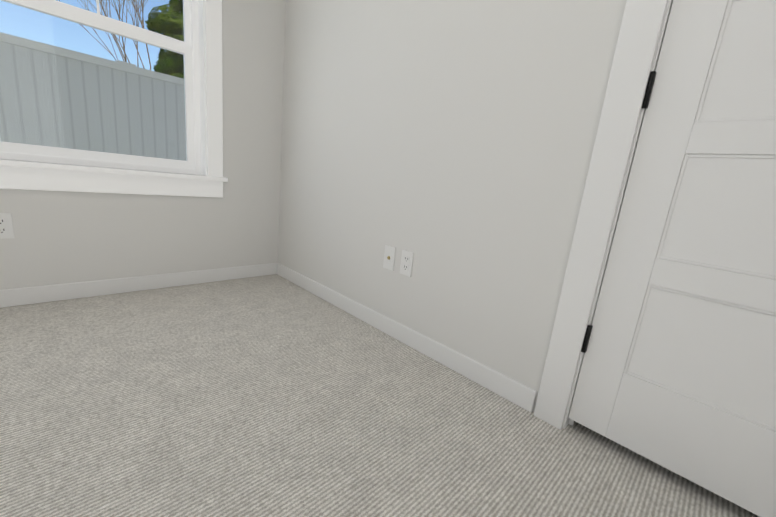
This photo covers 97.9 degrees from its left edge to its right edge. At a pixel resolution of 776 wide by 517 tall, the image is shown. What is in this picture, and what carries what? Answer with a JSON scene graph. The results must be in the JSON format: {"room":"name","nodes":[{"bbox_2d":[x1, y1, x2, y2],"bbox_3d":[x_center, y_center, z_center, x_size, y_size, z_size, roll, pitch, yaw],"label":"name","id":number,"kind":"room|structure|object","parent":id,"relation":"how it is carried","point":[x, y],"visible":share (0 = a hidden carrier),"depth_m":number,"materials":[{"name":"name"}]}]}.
{"room":"empty bedroom","nodes":[
{"label":"empty bedroom","id":0,"kind":"room"},
{"bbox_2d":[0,0,285,289],"bbox_3d":[-1.764,-1.116,1.266,3.120,2.740,0.160,-7,18,-44],"label":"wall","id":1,"kind":"structure","parent":0,"point":[62,237],"depth_m":2.00,"materials":[{"name":"white paint"}]},
{"bbox_2d":[0,213,14,238],"bbox_3d":[-1.724,-0.145,1.505,0.070,0.115,0.008,-7,18,-44],"label":"electrical outlet","id":2,"kind":"object","parent":1,"relation":"attached to","point":[6,228],"visible":1,"depth_m":1.51,"materials":[{"name":"white plastic"}]},
{"bbox_2d":[0,0,222,197],"bbox_3d":[-1.639,-1.112,1.260,1.958,1.670,0.024,-7,18,-44],"label":"window casing","id":3,"kind":"structure","parent":1,"relation":"in","point":[21,178],"depth_m":1.87,"materials":[{"name":"white wood"}]},
{"bbox_2d":[0,159,227,181],"bbox_3d":[-1.734,-0.418,1.440,1.974,0.025,0.130,-7,18,-44],"label":"stool","id":4,"kind":"object","parent":1,"relation":"attached to","point":[34,164],"visible":0.9,"depth_m":1.67,"materials":[{"name":"white wood"}]},
{"bbox_2d":[0,263,275,307],"bbox_3d":[-1.826,0.191,1.506,2.850,0.085,0.017,-7,18,-44],"label":"baseboard","id":5,"kind":"structure","parent":1,"relation":"attached to","point":[57,292],"depth_m":1.86,"materials":[{"name":"white wood"}]},
{"bbox_2d":[198,0,206,175],"bbox_3d":[-1.676,-1.134,1.296,1.760,1.440,0.085,-7,18,-44],"label":"liner","id":6,"kind":"object","parent":1,"relation":"attached to","point":[201,29],"visible":1,"depth_m":1.95,"materials":[{"name":"white wood"}]},
{"bbox_2d":[0,0,200,174],"bbox_3d":[-1.732,-1.149,1.351,1.748,1.434,0.075,-7,18,-44],"label":"window","id":7,"kind":"structure","parent":6,"relation":"attached to","point":[187,47],"depth_m":1.77,"materials":[{"name":"white"}]},
{"bbox_2d":[0,274,758,516],"bbox_3d":[0.232,0.826,0.059,3.950,0.100,5.440,-7,18,-44],"label":"floor","id":8,"kind":"structure","parent":0,"point":[275,395],"depth_m":1.02,"materials":[{"name":"carpet"}]},
{"bbox_2d":[278,0,626,411],"bbox_3d":[0.602,-0.819,1.040,0.120,2.740,3.575,-7,18,-44],"label":"wall","id":9,"kind":"structure","parent":0,"point":[449,144],"depth_m":1.37,"materials":[{"name":"white paint"}]},
{"bbox_2d":[383,245,395,270],"bbox_3d":[0.004,-0.003,1.650,0.014,0.115,0.070,-7,18,-44],"label":"outlet","id":10,"kind":"object","parent":9,"relation":"attached to","point":[389,257],"visible":1,"depth_m":1.65,"materials":[{"name":"white plastic"}]},
{"bbox_2d":[276,263,536,411],"bbox_3d":[-0.142,0.293,1.834,0.013,0.085,1.889,-7,18,-44],"label":"baseboard","id":11,"kind":"structure","parent":9,"relation":"attached to","point":[521,395],"depth_m":1.51,"materials":[{"name":"white wood"}]},
{"bbox_2d":[400,250,413,276],"bbox_3d":[0.086,0.022,1.574,0.008,0.115,0.070,-7,18,-44],"label":"electrical outlet","id":12,"kind":"object","parent":9,"relation":"attached to","point":[406,264],"visible":1,"depth_m":1.57,"materials":[{"name":"white plastic"}]},
{"bbox_2d":[534,0,672,429],"bbox_3d":[1.155,-0.294,0.538,0.122,2.053,1.226,-7,18,-44],"label":"door frame","id":13,"kind":"structure","parent":9,"relation":"attached to","point":[567,420],"depth_m":0.97,"materials":[{"name":"white wood"}]},
{"bbox_2d":[581,71,655,352],"bbox_3d":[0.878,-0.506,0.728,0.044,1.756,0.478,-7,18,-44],"label":"left closet door hinges","id":14,"kind":"object","parent":9,"relation":"attached to","point":[649,88],"visible":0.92,"depth_m":0.90,"materials":[{"name":"black metal"}]},
{"bbox_2d":[568,0,775,516],"bbox_3d":[0.897,-0.368,0.692,0.099,1.993,0.597,-7,18,-44],"label":"closet door","id":15,"kind":"structure","parent":9,"relation":"in","point":[677,374],"depth_m":0.86,"materials":[{"name":"white wood"}]},
{"label":"outside","id":16,"kind":"structure","parent":0,"visible":0},
{"bbox_3d":[-25.946,-9.721,37.122,100.000,0.200,86.270,-7,18,-44],"label":"ground","id":17,"kind":"structure","parent":16,"visible":0},
{"bbox_2d":[0,32,185,160],"bbox_3d":[-1.785,-0.837,3.816,22.365,1.980,0.140,-7,18,-44],"label":"fence","id":18,"kind":"object","parent":17,"relation":"on","point":[87,71],"depth_m":2.82,"materials":[{"name":"grey wood"}]},
{"bbox_2d":[57,0,150,69],"bbox_3d":[-6.218,-4.098,7.633,3.181,5.750,1.486,13,14,28],"label":"bare tree","id":19,"kind":"object","parent":17,"relation":"on","point":[136,8],"depth_m":7.67,"materials":[{"name":"brown plant"}]},
{"bbox_2d":[145,0,183,78],"bbox_3d":[-5.075,-8.101,11.347,7.768,12.445,7.769,-7,18,-44],"label":"conifer tree","id":20,"kind":"object","parent":17,"relation":"on","point":[176,24],"depth_m":10.15,"materials":[{"name":"green plant"}]}
]}

